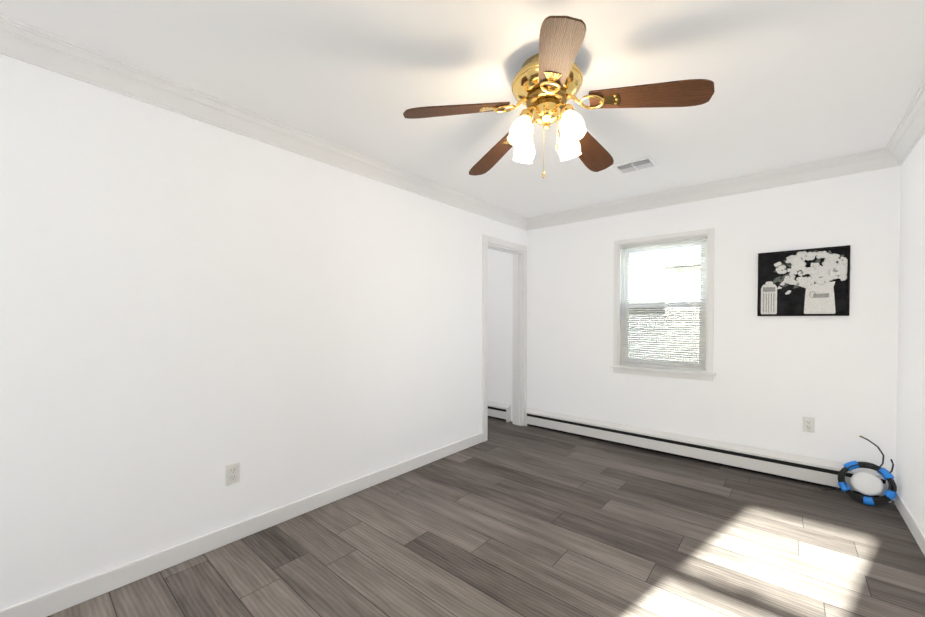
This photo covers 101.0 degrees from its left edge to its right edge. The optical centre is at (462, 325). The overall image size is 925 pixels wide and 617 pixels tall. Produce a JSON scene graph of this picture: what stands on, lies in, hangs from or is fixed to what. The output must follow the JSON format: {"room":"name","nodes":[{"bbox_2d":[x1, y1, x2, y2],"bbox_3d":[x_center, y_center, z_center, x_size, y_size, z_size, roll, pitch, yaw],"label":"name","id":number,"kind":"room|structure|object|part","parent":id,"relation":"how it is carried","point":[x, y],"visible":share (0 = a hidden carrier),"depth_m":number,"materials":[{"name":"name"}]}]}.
{"room":"empty living room","nodes":[
{"label":"empty living room","id":0,"kind":"room"},
{"bbox_2d":[0,54,525,609],"bbox_3d":[-0.825,0.002,2.756,0.120,2.400,4.690,1,1,41],"label":"wall","id":1,"kind":"structure","parent":0,"point":[190,308],"depth_m":1.98,"materials":[{"name":"white paint"}]},
{"bbox_2d":[226,462,239,485],"bbox_3d":[-1.285,0.832,2.132,0.009,0.115,0.070,1,1,41],"label":"electrical outlet","id":2,"kind":"object","parent":1,"relation":"attached to","point":[233,473],"visible":1,"depth_m":2.13,"materials":[{"name":"white plastic"}]},
{"bbox_2d":[0,433,482,616],"bbox_3d":[-1.008,1.159,2.458,0.013,0.095,3.730,1,1,41],"label":"baseboard","id":3,"kind":"structure","parent":1,"relation":"attached to","point":[57,600],"depth_m":2.02,"materials":[{"name":"white paint"}]},
{"bbox_2d":[0,14,527,230],"bbox_3d":[-0.708,-1.140,2.718,0.083,0.114,4.570,1,1,41],"label":"crown molding","id":4,"kind":"structure","parent":1,"relation":"attached to","point":[26,43],"depth_m":1.97,"materials":[{"name":"white paint"}]},
{"bbox_2d":[482,234,526,441],"bbox_3d":[0.427,0.129,4.220,0.156,2.100,0.839,1,1,41],"label":"door frame","id":5,"kind":"structure","parent":1,"relation":"attached to","point":[519,402],"depth_m":4.44,"materials":[{"name":"white paint"}]},
{"bbox_2d":[0,0,924,217],"bbox_3d":[-0.105,-1.240,2.220,4.445,0.100,4.840,1,1,41],"label":"ceiling","id":6,"kind":"structure","parent":0,"point":[798,82],"depth_m":1.77,"materials":[{"name":"white paint"}]},
{"bbox_2d":[403,16,714,177],"bbox_3d":[0.422,-0.918,1.785,1.250,0.530,1.217,1,1,41],"label":"ceiling fan","id":7,"kind":"object","parent":6,"relation":"hanging from","point":[547,82],"depth_m":1.64,"materials":[{"name":"brown wood"}]},
{"bbox_3d":[0.387,-0.861,1.758,0.335,0.133,0.335,0,1,13],"label":"ceiling fan shade","id":8,"kind":"part","parent":7,"relation":"part of","materials":[{"name":"white glass"}]},
{"bbox_2d":[612,156,657,173],"bbox_3d":[1.297,-1.193,2.863,0.270,0.014,0.200,1,1,41],"label":"ceiling vent","id":9,"kind":"object","parent":6,"relation":"in","point":[638,164],"visible":1,"depth_m":2.85,"materials":[{"name":"white metal"}]},
{"bbox_2d":[47,417,924,616],"bbox_3d":[-0.105,1.260,2.259,4.445,0.100,4.840,1,1,41],"label":"floor","id":10,"kind":"structure","parent":0,"point":[508,519],"depth_m":2.05,"materials":[{"name":"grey wood"}]},
{"bbox_2d":[820,436,896,505],"bbox_3d":[2.709,0.985,2.622,0.371,0.433,0.182,1,1,41],"label":"coil","id":11,"kind":"object","parent":10,"relation":"on","point":[867,483],"visible":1,"depth_m":2.58,"materials":[{"name":"black plastic"}]},
{"bbox_2d":[488,166,900,500],"bbox_3d":[1.374,-0.018,4.060,4.325,2.400,0.150,1,1,41],"label":"wall","id":12,"kind":"structure","parent":0,"point":[776,379],"depth_m":3.14,"materials":[{"name":"white paint"}]},
{"bbox_2d":[488,401,510,421],"bbox_3d":[0.178,1.066,4.959,1.028,0.203,0.065,1,1,41],"label":"baseboard heater","id":13,"kind":"object","parent":12,"relation":"attached to","point":[500,411],"visible":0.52,"depth_m":4.69,"materials":[{"name":"white metal"}]},
{"bbox_2d":[610,228,715,380],"bbox_3d":[1.878,-0.180,3.596,0.884,1.317,0.195,1,1,41],"label":"window","id":14,"kind":"structure","parent":12,"relation":"in","point":[707,375],"depth_m":3.58,"materials":[{"name":"white paint"}]},
{"bbox_2d":[621,236,706,369],"bbox_3d":[1.853,-0.195,3.567,0.724,1.175,0.039,1,1,41],"label":"window blinds","id":15,"kind":"object","parent":14,"relation":"attached to","point":[676,241],"visible":0.88,"depth_m":3.55,"materials":[{"name":"white plastic"}]},
{"bbox_2d":[528,149,879,229],"bbox_3d":[1.825,-1.153,3.503,2.730,0.114,0.083,1,1,41],"label":"crown molding","id":16,"kind":"structure","parent":12,"relation":"attached to","point":[869,160],"depth_m":3.18,"materials":[{"name":"white paint"}]},
{"bbox_2d":[524,408,890,502],"bbox_3d":[1.836,1.089,3.540,2.873,0.203,0.065,1,1,41],"label":"baseboard heater","id":17,"kind":"object","parent":12,"relation":"attached to","point":[811,470],"visible":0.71,"depth_m":3.28,"materials":[{"name":"white metal"}]},
{"bbox_2d":[757,245,851,315],"bbox_3d":[2.586,-0.323,2.904,0.533,0.505,0.022,1,1,41],"label":"picture frame","id":18,"kind":"object","parent":12,"relation":"attached to","point":[810,282],"visible":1,"depth_m":2.89,"materials":[{"name":"black"}]},
{"bbox_2d":[802,417,814,432],"bbox_3d":[2.627,0.756,2.894,0.070,0.115,0.009,1,1,41],"label":"electrical outlet","id":19,"kind":"object","parent":12,"relation":"attached to","point":[808,424],"visible":1,"depth_m":2.89,"materials":[{"name":"white plastic"}]},
{"bbox_2d":[895,133,924,533],"bbox_3d":[1.538,0.033,0.833,0.120,2.400,4.840,1,1,41],"label":"wall","id":20,"kind":"structure","parent":0,"point":[910,455],"depth_m":2.30,"materials":[{"name":"white paint"}]},
{"bbox_2d":[880,79,924,168],"bbox_3d":[1.451,-1.111,0.870,0.083,0.114,4.570,1,1,41],"label":"crown molding","id":21,"kind":"structure","parent":20,"relation":"attached to","point":[911,128],"depth_m":2.26,"materials":[{"name":"white paint"}]},
{"bbox_2d":[895,491,924,555],"bbox_3d":[1.455,1.185,0.857,0.013,0.095,4.500,1,1,41],"label":"baseboard","id":22,"kind":"structure","parent":20,"relation":"attached to","point":[916,530],"depth_m":2.22,"materials":[{"name":"white paint"}]},
{"label":"outside","id":23,"kind":"structure","parent":0,"visible":0},
{"bbox_3d":[11.311,2.029,15.338,26.000,0.050,29.840,1,1,41],"label":"ground","id":24,"kind":"structure","parent":23,"visible":0},
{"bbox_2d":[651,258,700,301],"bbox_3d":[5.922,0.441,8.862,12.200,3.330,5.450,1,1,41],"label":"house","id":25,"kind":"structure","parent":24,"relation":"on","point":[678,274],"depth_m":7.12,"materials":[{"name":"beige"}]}
]}

